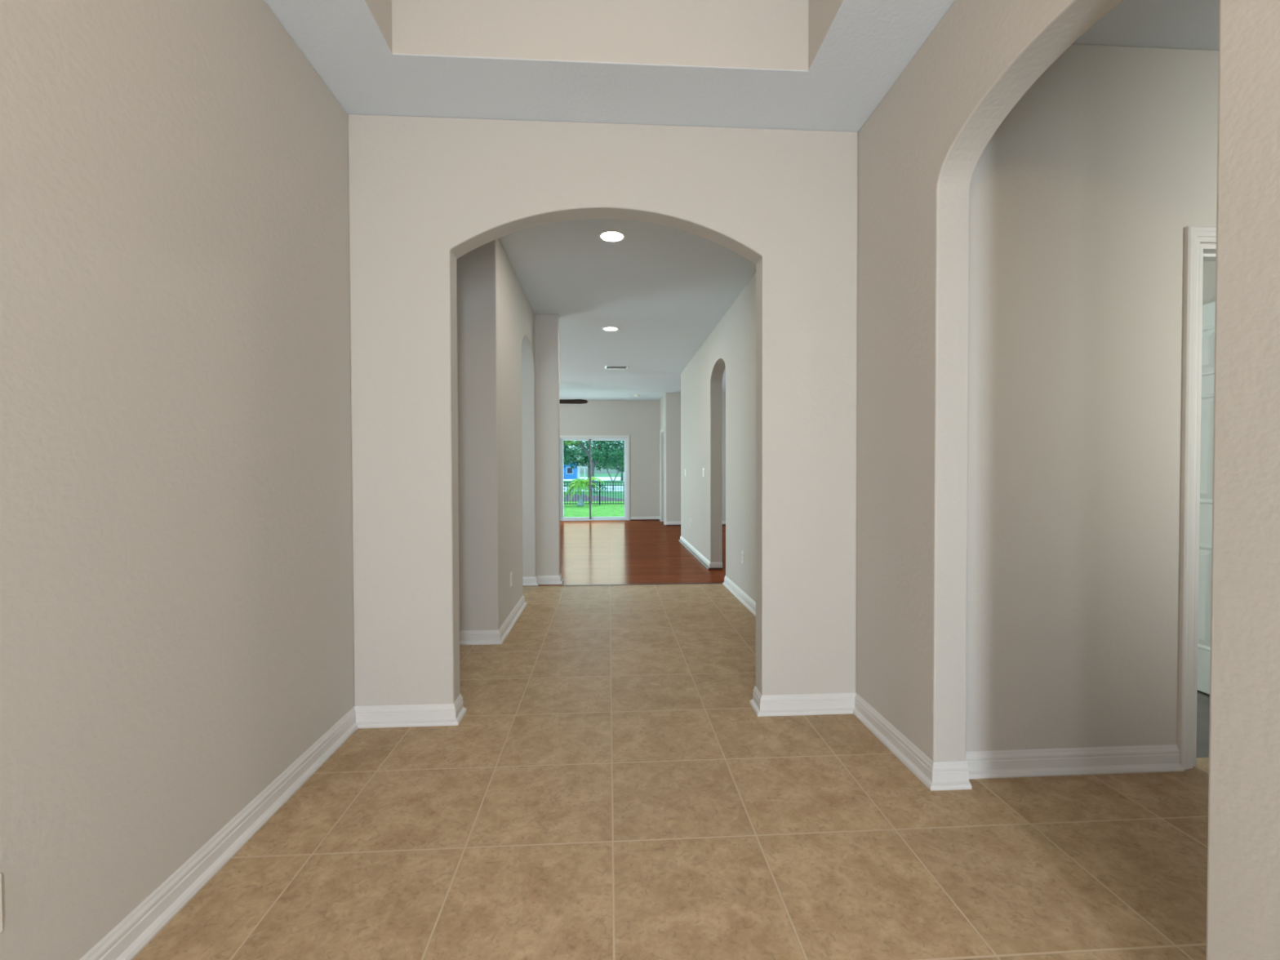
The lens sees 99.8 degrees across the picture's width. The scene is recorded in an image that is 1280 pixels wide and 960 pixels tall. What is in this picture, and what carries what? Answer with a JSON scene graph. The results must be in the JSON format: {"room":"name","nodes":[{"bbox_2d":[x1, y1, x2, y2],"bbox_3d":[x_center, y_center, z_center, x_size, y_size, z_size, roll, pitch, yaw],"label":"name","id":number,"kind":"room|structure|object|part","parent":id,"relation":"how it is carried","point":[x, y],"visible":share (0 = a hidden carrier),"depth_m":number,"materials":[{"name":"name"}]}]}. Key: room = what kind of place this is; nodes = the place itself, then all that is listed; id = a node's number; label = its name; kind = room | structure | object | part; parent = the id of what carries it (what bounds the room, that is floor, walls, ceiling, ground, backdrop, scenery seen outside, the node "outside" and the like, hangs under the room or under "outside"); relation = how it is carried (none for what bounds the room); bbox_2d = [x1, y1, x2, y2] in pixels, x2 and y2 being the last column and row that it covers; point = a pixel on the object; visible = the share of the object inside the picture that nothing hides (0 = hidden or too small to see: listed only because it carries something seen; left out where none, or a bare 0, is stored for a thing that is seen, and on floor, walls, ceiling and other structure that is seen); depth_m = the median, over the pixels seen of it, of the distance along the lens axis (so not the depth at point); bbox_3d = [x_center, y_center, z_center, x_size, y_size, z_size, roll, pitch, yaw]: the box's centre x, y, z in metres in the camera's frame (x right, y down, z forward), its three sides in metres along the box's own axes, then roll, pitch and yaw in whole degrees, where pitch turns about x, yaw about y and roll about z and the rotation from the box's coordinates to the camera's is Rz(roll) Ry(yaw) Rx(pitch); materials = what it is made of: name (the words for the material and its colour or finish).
{"room":"entrance hallway","nodes":[
{"label":"entrance hallway","id":0,"kind":"room"},
{"bbox_2d":[0,0,354,959],"bbox_3d":[-1.279,-0.233,0.157,0.120,2.868,4.868,0,1,-3],"label":"wall","id":1,"kind":"structure","parent":0,"point":[176,564],"depth_m":1.43,"materials":[{"name":"grey paint"}]},
{"bbox_2d":[0,874,2,932],"bbox_3d":[-1.262,0.837,1.033,0.008,0.115,0.070,0,1,-3],"label":"wall outlet","id":2,"kind":"object","parent":1,"relation":"attached to","point":[1,901],"visible":1,"depth_m":1.06,"materials":[{"name":"white plastic"}]},
{"bbox_2d":[79,693,466,959],"bbox_3d":[-0.971,1.153,0.226,0.493,0.092,4.928,0,1,-3],"label":"baseboard","id":3,"kind":"structure","parent":1,"relation":"attached to","point":[133,933],"depth_m":1.75,"materials":[{"name":"white paint"}]},
{"bbox_2d":[456,238,502,631],"bbox_3d":[-2.109,-0.288,3.750,2.225,2.868,0.120,0,1,-3],"label":"wall","id":4,"kind":"structure","parent":0,"point":[477,271],"depth_m":3.75,"materials":[{"name":"grey paint"}]},
{"bbox_2d":[459,595,527,644],"bbox_3d":[-2.118,1.092,4.252,2.256,0.092,1.142,0,1,-3],"label":"baseboard","id":5,"kind":"structure","parent":4,"relation":"attached to","point":[469,637],"depth_m":3.76,"materials":[{"name":"white paint"}]},
{"bbox_2d":[498,239,536,624],"bbox_3d":[-1.133,-0.307,4.793,0.155,2.868,1.850,0,1,-3],"label":"wall","id":6,"kind":"structure","parent":0,"point":[517,316],"depth_m":4.53,"materials":[{"name":"grey paint"}]},
{"bbox_2d":[510,571,512,586],"bbox_3d":[-1.016,0.783,4.261,0.008,0.115,0.070,0,1,-3],"label":"wall outlet","id":7,"kind":"object","parent":6,"relation":"attached to","point":[511,572],"visible":1,"depth_m":4.25,"materials":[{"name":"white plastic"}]},
{"bbox_2d":[534,314,559,575],"bbox_3d":[-3.099,-0.316,5.666,4.470,2.868,0.120,0,1,-3],"label":"wall","id":8,"kind":"structure","parent":0,"point":[546,326],"depth_m":5.73,"materials":[{"name":"grey paint"}]},
{"bbox_2d":[522,573,562,586],"bbox_3d":[-1.043,1.065,5.755,0.459,0.092,0.154,0,1,-14],"label":"baseboard","id":9,"kind":"structure","parent":8,"relation":"attached to","point":[536,580],"depth_m":5.73,"materials":[{"name":"white paint"}]},
{"bbox_2d":[347,114,857,706],"bbox_3d":[-0.144,-0.276,2.660,2.437,2.868,0.120,0,1,-3],"label":"wall","id":10,"kind":"structure","parent":0,"point":[425,193],"depth_m":2.58,"materials":[{"name":"grey paint"}]},
{"bbox_2d":[364,0,843,71],"bbox_3d":[-0.050,-1.879,0.585,1.895,0.397,3.433,0,1,-3],"label":"wall","id":11,"kind":"structure","parent":0,"point":[766,34],"depth_m":2.20,"materials":[{"name":"grey paint"}]},
{"bbox_2d":[559,400,659,516],"bbox_3d":[-0.769,-0.498,13.242,10.000,2.980,0.140,0,1,-3],"label":"wall","id":12,"kind":"structure","parent":0,"point":[638,420],"depth_m":13.20,"materials":[{"name":"grey paint"}]},
{"bbox_2d":[560,437,627,520],"bbox_3d":[-1.129,-0.017,13.228,1.647,2.020,0.120,0,1,-3],"label":"door","id":13,"kind":"structure","parent":12,"relation":"in","point":[562,439],"depth_m":13.19,"materials":[{"name":"white metal"}]},
{"bbox_3d":[-1.556,-0.018,13.183,0.720,1.965,0.030,0,1,-3],"label":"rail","id":14,"kind":"part","parent":13,"relation":"part of","materials":[{"name":"clear glass"}]},
{"bbox_3d":[-0.793,-0.021,13.268,0.902,1.965,0.030,0,1,-3],"label":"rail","id":15,"kind":"part","parent":13,"relation":"part of","materials":[{"name":"clear glass"}]},
{"bbox_2d":[560,435,630,520],"bbox_3d":[-1.129,-0.046,13.149,1.757,2.080,0.018,0,1,-3],"label":"trim","id":16,"kind":"structure","parent":12,"relation":"attached to","point":[561,436],"depth_m":13.16,"materials":[{"name":"white paint"}]},
{"bbox_2d":[630,516,660,519],"bbox_3d":[0.138,0.933,13.111,0.725,0.068,0.270,0,1,-3],"label":"baseboard","id":17,"kind":"structure","parent":12,"relation":"attached to","point":[631,517],"depth_m":13.23,"materials":[{"name":"white paint"}]},
{"bbox_2d":[630,519,660,520],"bbox_3d":[0.138,0.979,13.112,0.725,0.024,0.270,0,1,-3],"label":"trim","id":18,"kind":"structure","parent":12,"relation":"attached to","point":[630,519],"depth_m":13.21,"materials":[{"name":"brown"}]},
{"bbox_2d":[559,384,725,400],"bbox_3d":[-0.692,-1.965,11.815,10.000,0.098,2.970,0,1,-3],"label":"ceiling","id":19,"kind":"structure","parent":0,"point":[586,392],"depth_m":11.68,"materials":[{"name":"white paint"}]},
{"bbox_2d":[559,399,587,404],"bbox_3d":[-1.939,-1.663,10.881,1.281,0.470,1.281,1,1,45],"label":"ceiling fan","id":20,"kind":"object","parent":19,"relation":"hanging from","point":[561,401],"visible":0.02,"depth_m":10.87,"materials":[{"name":"brown metal"}]},
{"bbox_2d":[659,393,665,524],"bbox_3d":[0.583,-0.468,12.639,0.120,2.930,1.220,0,1,-3],"label":"wall","id":21,"kind":"structure","parent":0,"point":[662,402],"depth_m":12.56,"materials":[{"name":"grey paint"}]},
{"bbox_2d":[660,427,664,524],"bbox_3d":[0.590,-0.061,12.546,0.120,2.120,0.740,0,1,-3],"label":"trim","id":22,"kind":"structure","parent":21,"relation":"attached to","point":[662,433],"depth_m":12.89,"materials":[{"name":"white paint"}]},
{"bbox_2d":[132,520,1209,959],"bbox_3d":[-0.315,1.163,5.510,10.000,0.101,15.700,0,1,-3],"label":"floor","id":23,"kind":"structure","parent":0,"point":[610,784],"depth_m":1.79,"materials":[{"name":"beige tile"}]},
{"bbox_2d":[665,392,725,524],"bbox_3d":[2.434,-0.464,12.075,3.740,2.930,0.120,0,1,-3],"label":"wall","id":24,"kind":"structure","parent":0,"point":[673,400],"depth_m":11.92,"materials":[{"name":"grey paint"}]},
{"bbox_2d":[666,520,725,524],"bbox_3d":[2.441,0.944,12.031,3.740,0.068,0.014,0,1,-3],"label":"baseboard","id":25,"kind":"structure","parent":24,"relation":"attached to","point":[723,522],"depth_m":11.93,"materials":[{"name":"white paint"}]},
{"bbox_2d":[666,524,725,525],"bbox_3d":[2.442,0.990,12.022,3.740,0.024,0.034,0,1,-3],"label":"trim","id":26,"kind":"structure","parent":24,"relation":"attached to","point":[674,524],"depth_m":11.91,"materials":[{"name":"brown"}]},
{"bbox_2d":[263,0,1219,385],"bbox_3d":[-0.237,-1.781,3.981,10.000,0.100,12.730,0,1,-3],"label":"ceiling","id":27,"kind":"structure","parent":0,"point":[665,289],"depth_m":2.42,"materials":[{"name":"white paint"}]},
{"bbox_2d":[602,326,618,331],"bbox_3d":[-0.343,-1.763,6.294,0.200,0.009,0.200,0,1,-3],"label":"recessed light","id":28,"kind":"object","parent":27,"relation":"in","point":[605,328],"visible":1,"depth_m":6.27,"materials":[{"name":"white plastic"}]},
{"bbox_2d":[597,229,626,242],"bbox_3d":[-0.199,-1.724,3.818,0.200,0.009,0.200,0,1,-3],"label":"recessed light","id":29,"kind":"object","parent":27,"relation":"in","point":[610,235],"visible":1,"depth_m":3.80,"materials":[{"name":"white plastic"}]},
{"bbox_2d":[604,365,628,368],"bbox_3d":[-0.375,-1.798,8.605,0.370,0.013,0.250,0,1,-3],"label":"ceiling vent","id":30,"kind":"object","parent":27,"relation":"in","point":[606,366],"visible":1,"depth_m":8.56,"materials":[{"name":"white plastic"}]},
{"bbox_2d":[680,0,1279,959],"bbox_3d":[1.100,-0.294,3.561,0.150,2.868,11.390,0,1,-3],"label":"wall","id":31,"kind":"structure","parent":0,"point":[920,150],"depth_m":2.02,"materials":[{"name":"grey paint"}]},
{"bbox_2d":[558,582,722,586],"bbox_3d":[0.023,1.106,5.719,1.760,0.006,0.024,0,1,-3],"label":"trim","id":32,"kind":"structure","parent":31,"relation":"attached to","point":[677,583],"depth_m":5.71,"materials":[{"name":"brown"}]},
{"bbox_2d":[678,536,722,569],"bbox_3d":[0.847,1.014,7.924,0.158,0.068,2.717,0,1,-3],"label":"baseboard","id":33,"kind":"structure","parent":31,"relation":"attached to","point":[713,564],"depth_m":7.06,"materials":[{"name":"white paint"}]},
{"bbox_2d":[722,575,755,616],"bbox_3d":[0.978,1.084,4.270,0.031,0.092,2.922,0,1,-3],"label":"baseboard","id":34,"kind":"structure","parent":31,"relation":"attached to","point":[740,594],"depth_m":5.01,"materials":[{"name":"white paint"}]},
{"bbox_2d":[742,551,743,564],"bbox_3d":[0.947,0.713,4.975,0.008,0.115,0.070,0,1,-3],"label":"wall outlet","id":35,"kind":"object","parent":31,"relation":"attached to","point":[742,551],"visible":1,"depth_m":4.95,"materials":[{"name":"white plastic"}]},
{"bbox_2d":[749,685,972,791],"bbox_3d":[0.987,1.112,2.472,0.427,0.092,1.018,-1,1,-40],"label":"baseboard","id":36,"kind":"structure","parent":31,"relation":"attached to","point":[935,775],"depth_m":2.47,"materials":[{"name":"white paint"}]},
{"bbox_2d":[965,44,1218,751],"bbox_3d":[3.053,-0.278,2.267,3.640,2.868,0.120,0,1,-3],"label":"wall","id":37,"kind":"structure","parent":0,"point":[1083,197],"depth_m":2.13,"materials":[{"name":"grey paint"}]},
{"bbox_2d":[965,744,1184,778],"bbox_3d":[1.706,1.116,2.135,0.925,0.092,0.031,0,1,-3],"label":"baseboard","id":38,"kind":"structure","parent":37,"relation":"attached to","point":[1166,757],"depth_m":2.14,"materials":[{"name":"white paint"}]},
{"bbox_2d":[1177,226,1216,769],"bbox_3d":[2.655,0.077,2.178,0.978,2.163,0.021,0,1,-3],"label":"trim","id":39,"kind":"structure","parent":37,"relation":"attached to","point":[1193,236],"depth_m":2.15,"materials":[{"name":"white paint"}]},
{"bbox_2d":[1202,261,1216,305],"bbox_3d":[3.132,-0.288,2.882,0.120,2.868,1.100,0,1,-3],"label":"wall","id":40,"kind":"structure","parent":0,"point":[1209,267],"depth_m":2.90,"materials":[{"name":"grey paint"}]},
{"bbox_2d":[1197,301,1215,694],"bbox_3d":[3.031,0.102,2.752,0.174,2.068,0.800,0,1,-3],"label":"door","id":41,"kind":"structure","parent":40,"relation":"in","point":[1208,309],"depth_m":2.86,"materials":[{"name":"white paint"}]},
{"label":"outside","id":42,"kind":"structure","parent":0,"visible":0},
{"bbox_2d":[579,473,621,476],"bbox_3d":[-13.315,-2.145,229.609,600.000,0.300,200.000,0,1,-3],"label":"ground horizon","id":43,"kind":"structure","parent":42,"point":[580,474],"depth_m":221.56,"materials":[{"name":"green plant"}]},
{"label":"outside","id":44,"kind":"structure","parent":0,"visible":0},
{"bbox_2d":[563,476,621,480],"bbox_3d":[-6.077,-0.180,104.834,400.000,0.300,50.000,0,1,-3],"label":"road","id":45,"kind":"structure","parent":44,"point":[602,478],"depth_m":98.10,"materials":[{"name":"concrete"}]},
{"bbox_2d":[563,457,577,479],"bbox_3d":[-15.590,-2.492,97.734,9.600,4.600,8.000,0,1,-3],"label":"house","id":46,"kind":"structure","parent":45,"relation":"on","point":[569,473],"depth_m":94.40,"materials":[{"name":"blue"}]},
{"bbox_3d":[-12.287,-1.647,94.365,0.940,1.040,0.014,0,1,-3],"label":"pane","id":47,"kind":"part","parent":46,"relation":"part of","materials":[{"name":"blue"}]},
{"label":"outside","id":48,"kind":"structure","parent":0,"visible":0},
{"bbox_2d":[563,480,622,484],"bbox_3d":[-3.760,0.448,64.906,240.000,0.300,30.000,0,1,-3],"label":"verge","id":49,"kind":"structure","parent":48,"point":[596,482],"depth_m":62.82,"materials":[{"name":"grey concrete"}]},
{"bbox_2d":[564,440,612,479],"bbox_3d":[-6.727,-3.302,71.675,7.172,7.225,5.082,0,1,-3],"label":"tree","id":50,"kind":"object","parent":49,"relation":"on","point":[583,458],"visible":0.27,"depth_m":71.06,"materials":[{"name":"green plant"}]},
{"bbox_2d":[604,441,624,480],"bbox_3d":[-2.561,-4.285,78.877,7.933,8.939,5.185,0,1,-3],"label":"tree","id":51,"kind":"object","parent":49,"relation":"on","point":[620,442],"visible":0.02,"depth_m":78.78,"materials":[{"name":"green plant"}]},
{"bbox_3d":[-2.564,-5.239,78.862,7.933,7.031,5.185,0,1,-3],"label":"crown","id":52,"kind":"part","parent":51,"relation":"part of","materials":[{"name":"green plant"}]},
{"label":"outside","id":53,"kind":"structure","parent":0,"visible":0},
{"bbox_2d":[563,501,624,517],"bbox_3d":[-1.077,1.176,18.660,60.000,0.300,10.660,0,1,-3],"label":"lawn","id":54,"kind":"structure","parent":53,"point":[602,509],"depth_m":18.60,"materials":[{"name":"green plant"}]},
{"bbox_2d":[563,476,604,506],"bbox_3d":[-2.168,0.434,20.637,1.629,1.128,0.873,0,1,-3],"label":"palm","id":55,"kind":"object","parent":54,"relation":"on","point":[579,483],"visible":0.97,"depth_m":20.50,"materials":[{"name":"green plant"}]},
{"bbox_2d":[563,481,624,504],"bbox_3d":[-1.597,0.485,21.354,14.468,1.000,0.068,0,1,-3],"label":"metal fence","id":56,"kind":"object","parent":54,"relation":"on","point":[564,485],"visible":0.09,"depth_m":21.35,"materials":[{"name":"black metal"}]},
{"bbox_3d":[-2.495,0.528,21.302,1.612,0.880,0.018,0,1,-3],"label":"picket panel","id":57,"kind":"part","parent":56,"relation":"part of","materials":[{"name":"black metal"}]},
{"bbox_3d":[-1.596,0.500,21.354,0.056,0.970,0.056,0,1,-3],"label":"post","id":58,"kind":"part","parent":56,"relation":"part of","materials":[{"name":"black metal"}]},
{"bbox_3d":[-0.699,0.212,21.401,1.744,0.028,0.026,0,1,-3],"label":"rail","id":59,"kind":"part","parent":56,"relation":"part of","materials":[{"name":"black metal"}]},
{"bbox_3d":[-0.698,0.522,21.406,1.612,0.880,0.018,0,1,-3],"label":"picket panel","id":60,"kind":"part","parent":56,"relation":"part of","materials":[{"name":"black metal"}]},
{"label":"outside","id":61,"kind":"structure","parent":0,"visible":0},
{"bbox_2d":[563,493,623,501],"bbox_3d":[-6.867,1.025,28.670,13.600,0.315,10.000,0,1,-3],"label":"mulch bed","id":62,"kind":"object","parent":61,"point":[575,496],"visible":0.09,"depth_m":26.20,"materials":[{"name":"soil"}]},
{"bbox_2d":[563,440,581,446],"bbox_3d":[-6.073,-1.391,29.685,6.156,4.729,3.077,0,1,-3],"label":"tree","id":63,"kind":"object","parent":62,"relation":"on","point":[570,442],"visible":0.04,"depth_m":29.77,"materials":[{"name":"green plant"}]},
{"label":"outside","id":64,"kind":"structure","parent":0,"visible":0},
{"bbox_2d":[563,485,622,491],"bbox_3d":[-2.486,0.789,42.946,180.000,0.300,14.000,0,1,-3],"label":"road","id":65,"kind":"structure","parent":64,"point":[566,487],"depth_m":41.50,"materials":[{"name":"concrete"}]},
{"bbox_2d":[577,466,587,479],"bbox_3d":[-4.803,-0.273,44.999,0.880,1.780,0.200,0,1,-3],"label":"frame","id":66,"kind":"object","parent":65,"relation":"on","point":[578,467],"visible":0.76,"depth_m":44.93,"materials":[{"name":"white paint"}]},
{"bbox_3d":[-5.112,-0.271,44.981,0.200,1.780,0.200,0,1,-3],"label":"post","id":67,"kind":"part","parent":66,"relation":"part of","materials":[{"name":"white paint"}]},
{"bbox_2d":[563,440,624,487],"bbox_3d":[-3.322,-2.916,43.840,12.430,7.329,6.094,0,1,-7],"label":"tree","id":68,"kind":"object","parent":65,"relation":"on","point":[566,452],"visible":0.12,"depth_m":43.65,"materials":[{"name":"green plant"}]},
{"bbox_3d":[-3.335,-3.582,43.856,12.469,5.998,6.081,0,1,-3],"label":"crown","id":69,"kind":"part","parent":68,"relation":"part of","materials":[{"name":"green plant"}]},
{"bbox_2d":[587,447,624,490],"bbox_3d":[-1.846,-0.719,36.967,3.478,3.111,1.915,0,1,-3],"label":"tree","id":70,"kind":"object","parent":65,"relation":"on","point":[602,458],"visible":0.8,"depth_m":36.74,"materials":[{"name":"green plant"}]},
{"bbox_3d":[-1.849,-1.558,36.953,3.478,1.433,1.915,0,1,-3],"label":"crown","id":71,"kind":"part","parent":70,"relation":"part of","materials":[{"name":"green plant"}]},
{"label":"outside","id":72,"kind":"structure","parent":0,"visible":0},
{"bbox_2d":[563,491,624,498],"bbox_3d":[-1.733,0.998,29.969,120.000,0.300,12.000,0,1,-3],"label":"verge","id":73,"kind":"structure","parent":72,"point":[612,493],"depth_m":31.35,"materials":[{"name":"grey concrete"}]},
{"bbox_2d":[584,483,607,493],"bbox_3d":[-2.666,0.476,32.412,1.466,0.732,1.047,0,1,-3],"label":"shrub","id":74,"kind":"object","parent":73,"relation":"on","point":[602,487],"visible":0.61,"depth_m":32.32,"materials":[{"name":"green plant"}]},
{"bbox_2d":[622,471,624,494],"bbox_3d":[-0.851,0.197,30.509,0.210,1.280,0.080,0,1,-3],"label":"marker post","id":75,"kind":"object","parent":73,"relation":"on","point":[623,472],"visible":0.51,"depth_m":30.46,"materials":[{"name":"white paint"}]}
]}

